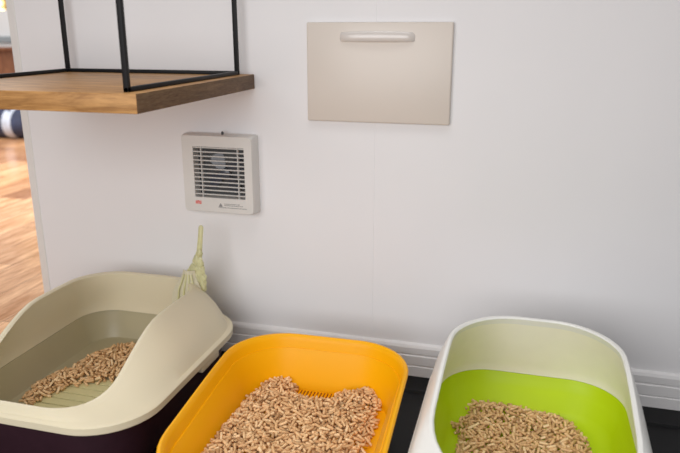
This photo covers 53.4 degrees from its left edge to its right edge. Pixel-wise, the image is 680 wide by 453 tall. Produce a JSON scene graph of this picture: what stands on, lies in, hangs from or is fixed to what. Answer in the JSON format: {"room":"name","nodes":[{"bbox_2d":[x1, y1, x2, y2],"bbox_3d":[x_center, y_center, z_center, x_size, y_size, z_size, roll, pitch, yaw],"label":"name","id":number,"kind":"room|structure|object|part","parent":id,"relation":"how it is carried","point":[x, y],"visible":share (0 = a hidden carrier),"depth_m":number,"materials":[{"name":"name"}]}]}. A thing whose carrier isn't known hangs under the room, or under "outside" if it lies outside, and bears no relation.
{"room":"cat litter room","nodes":[
{"label":"cat litter room","id":0,"kind":"room"},
{"bbox_2d":[0,0,6,10],"bbox_3d":[-2.841,-2.460,5.488,0.320,1.350,0.320,4,17,15],"label":"pendant lamp","id":1,"kind":"object","parent":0,"point":[2,2],"visible":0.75,"depth_m":5.54,"materials":[{"name":"gold metal"}]},
{"bbox_2d":[0,10,11,46],"bbox_3d":[-2.051,-2.178,6.372,5.500,2.450,0.100,4,17,15],"label":"wall","id":2,"kind":"structure","parent":0,"point":[4,24],"depth_m":6.74,"materials":[{"name":"paint"}]},
{"bbox_2d":[0,36,10,42],"bbox_3d":[-2.839,-1.831,6.628,2.500,0.060,0.030,4,17,15],"label":"wall rail","id":3,"kind":"object","parent":2,"relation":"attached to","point":[3,39],"visible":0.02,"depth_m":6.74,"materials":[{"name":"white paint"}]},
{"bbox_2d":[0,137,43,333],"bbox_3d":[-1.626,0.086,2.919,8.400,0.050,7.300,4,17,15],"label":"floor","id":4,"kind":"structure","parent":0,"point":[21,281],"depth_m":2.96,"materials":[{"name":"brown wood"}]},
{"bbox_2d":[0,47,14,73],"bbox_3d":[-3.520,-1.319,6.356,0.960,0.710,0.512,4,17,15],"label":"base cabinet","id":5,"kind":"object","parent":4,"relation":"on","point":[6,54],"visible":0.08,"depth_m":6.22,"materials":[{"name":"brown wood"}]},
{"bbox_2d":[0,47,11,50],"bbox_3d":[-3.519,-1.646,6.265,0.960,0.030,0.500,4,17,15],"label":"countertop","id":6,"kind":"structure","parent":5,"relation":"on","point":[1,48],"depth_m":6.17,"materials":[{"name":"brown wood"}]},
{"bbox_2d":[0,109,23,137],"bbox_3d":[-2.780,-0.910,5.623,0.560,0.344,0.265,4,17,15],"label":"duffel bag","id":7,"kind":"object","parent":4,"relation":"on","point":[10,120],"visible":0.47,"depth_m":5.50,"materials":[{"name":"blue fabric"}]},
{"bbox_2d":[151,351,679,452],"bbox_3d":[0.315,0.633,0.953,2.780,0.009,1.586,4,17,15],"label":"floor mat","id":8,"kind":"object","parent":4,"relation":"on","point":[663,425],"visible":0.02,"depth_m":1.56,"materials":[{"name":"black plastic"}]},
{"bbox_2d":[0,271,232,452],"bbox_3d":[-0.557,0.311,1.596,0.492,0.256,0.592,4,17,15],"label":"box","id":9,"kind":"object","parent":8,"relation":"on","point":[179,342],"visible":0.94,"depth_m":1.57,"materials":[{"name":"beige plastic"}]},
{"bbox_2d":[19,341,135,404],"bbox_3d":[-0.560,0.361,1.663,0.311,0.029,0.349,6,18,21],"label":"litter","id":10,"kind":"object","parent":9,"relation":"in","point":[99,359],"visible":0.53,"depth_m":1.66,"materials":[{"name":"brown wood"}]},
{"bbox_2d":[0,310,156,406],"bbox_3d":[-0.561,0.350,1.611,0.406,0.081,0.554,4,17,15],"label":"tray","id":11,"kind":"object","parent":9,"relation":"on","point":[86,332],"depth_m":1.72,"materials":[{"name":"beige plastic"}]},
{"bbox_2d":[172,225,206,302],"bbox_3d":[-0.390,0.113,1.728,0.095,0.225,0.050,-4,17,-13],"label":"scoop","id":12,"kind":"object","parent":9,"relation":"in","point":[195,274],"visible":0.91,"depth_m":1.73,"materials":[{"name":"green plastic"}]},
{"bbox_3d":[-0.396,0.168,1.742,0.091,0.113,0.024,4,17,15],"label":"blade","id":13,"kind":"part","parent":12,"relation":"part of","materials":[{"name":"plastic"}]},
{"bbox_3d":[-0.360,0.045,1.734,0.015,0.098,0.023,14,21,39],"label":"handle","id":14,"kind":"part","parent":12,"relation":"part of","materials":[{"name":"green plastic"}]},
{"bbox_2d":[156,333,407,452],"bbox_3d":[-0.093,0.419,1.368,0.417,0.176,0.549,4,17,13],"label":"box","id":15,"kind":"object","parent":8,"relation":"on","point":[321,366],"visible":0.6,"depth_m":1.55,"materials":[{"name":"orange plastic"}]},
{"bbox_2d":[201,375,381,452],"bbox_3d":[-0.107,0.435,1.374,0.342,0.039,0.542,4,17,15],"label":"litter","id":16,"kind":"object","parent":15,"relation":"in","point":[289,437],"visible":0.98,"depth_m":1.43,"materials":[{"name":"brown wood"}]},
{"bbox_2d":[408,316,651,452],"bbox_3d":[0.361,0.389,1.286,0.426,0.281,0.556,4,17,15],"label":"box","id":17,"kind":"object","parent":8,"relation":"on","point":[576,373],"visible":0.93,"depth_m":1.46,"materials":[{"name":"white plastic"}]},
{"bbox_2d":[450,399,591,452],"bbox_3d":[0.370,0.441,1.386,0.309,0.029,0.367,4,17,15],"label":"litter","id":18,"kind":"object","parent":17,"relation":"in","point":[477,436],"visible":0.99,"depth_m":1.41,"materials":[{"name":"brown wood"}]},
{"bbox_2d":[434,369,636,452],"bbox_3d":[0.363,0.443,1.304,0.394,0.078,0.526,4,17,15],"label":"tray","id":19,"kind":"object","parent":17,"relation":"on","point":[599,412],"depth_m":1.50,"materials":[{"name":"plastic"}]},
{"bbox_2d":[14,0,679,373],"bbox_3d":[0.696,-0.735,1.369,3.258,2.400,0.100,4,17,15],"label":"wall","id":20,"kind":"structure","parent":0,"point":[550,190],"depth_m":1.66,"materials":[{"name":"white paint"}]},
{"bbox_2d":[6,0,50,292],"bbox_3d":[-0.867,-0.855,1.777,0.024,2.400,0.103,4,17,15],"label":"trim","id":21,"kind":"structure","parent":20,"relation":"attached to","point":[9,3],"depth_m":1.92,"materials":[{"name":"white paint"}]},
{"bbox_2d":[0,0,254,113],"bbox_3d":[-0.538,-0.993,1.297,0.528,1.466,0.542,4,17,15],"label":"shelf","id":22,"kind":"object","parent":20,"relation":"attached to","point":[124,90],"visible":1,"depth_m":1.32,"materials":[{"name":"brown wood"}]},
{"bbox_3d":[-0.776,-0.345,1.549,0.010,0.009,0.494,4,17,15],"label":"rail","id":23,"kind":"part","parent":22,"relation":"part of","materials":[{"name":"black metal"}]},
{"bbox_3d":[-0.713,-1.093,1.573,0.010,1.430,0.010,4,17,15],"label":"post","id":24,"kind":"part","parent":22,"relation":"part of","materials":[{"name":"black metal"}]},
{"bbox_3d":[-0.379,-0.925,1.004,0.010,1.430,0.010,4,17,15],"label":"post","id":25,"kind":"part","parent":22,"relation":"part of","materials":[{"name":"black metal"}]},
{"bbox_3d":[-0.482,-0.393,1.713,0.488,0.009,0.010,4,17,15],"label":"rail","id":26,"kind":"part","parent":22,"relation":"part of","materials":[{"name":"black metal"}]},
{"bbox_3d":[-0.315,-0.309,1.428,0.010,0.009,0.494,4,17,15],"label":"rail","id":27,"kind":"part","parent":22,"relation":"part of","materials":[{"name":"black metal"}]},
{"bbox_3d":[-0.252,-1.057,1.452,0.010,1.430,0.010,4,17,15],"label":"post","id":28,"kind":"part","parent":22,"relation":"part of","materials":[{"name":"black metal"}]},
{"bbox_2d":[181,131,260,214],"bbox_3d":[-0.309,-0.142,1.752,0.197,0.211,0.042,4,17,15],"label":"ventilation fan","id":29,"kind":"object","parent":20,"relation":"attached to","point":[221,170],"visible":1,"depth_m":1.74,"materials":[{"name":"white plastic"}]},
{"bbox_2d":[307,22,453,124],"bbox_3d":[0.087,-0.358,1.585,0.346,0.231,0.026,4,17,15],"label":"access panel","id":30,"kind":"object","parent":20,"relation":"attached to","point":[370,72],"visible":1,"depth_m":1.58,"materials":[{"name":"beige plastic"}]},
{"bbox_3d":[0.084,-0.438,1.557,0.178,0.023,0.016,4,17,15],"label":"handle","id":31,"kind":"part","parent":30,"relation":"part of","materials":[{"name":"grey plastic"}]},
{"bbox_2d":[222,321,679,410],"bbox_3d":[0.681,0.387,1.641,3.258,0.093,0.013,4,17,15],"label":"baseboard","id":32,"kind":"structure","parent":20,"relation":"attached to","point":[655,389],"depth_m":1.76,"materials":[{"name":"white wood"}]}
]}

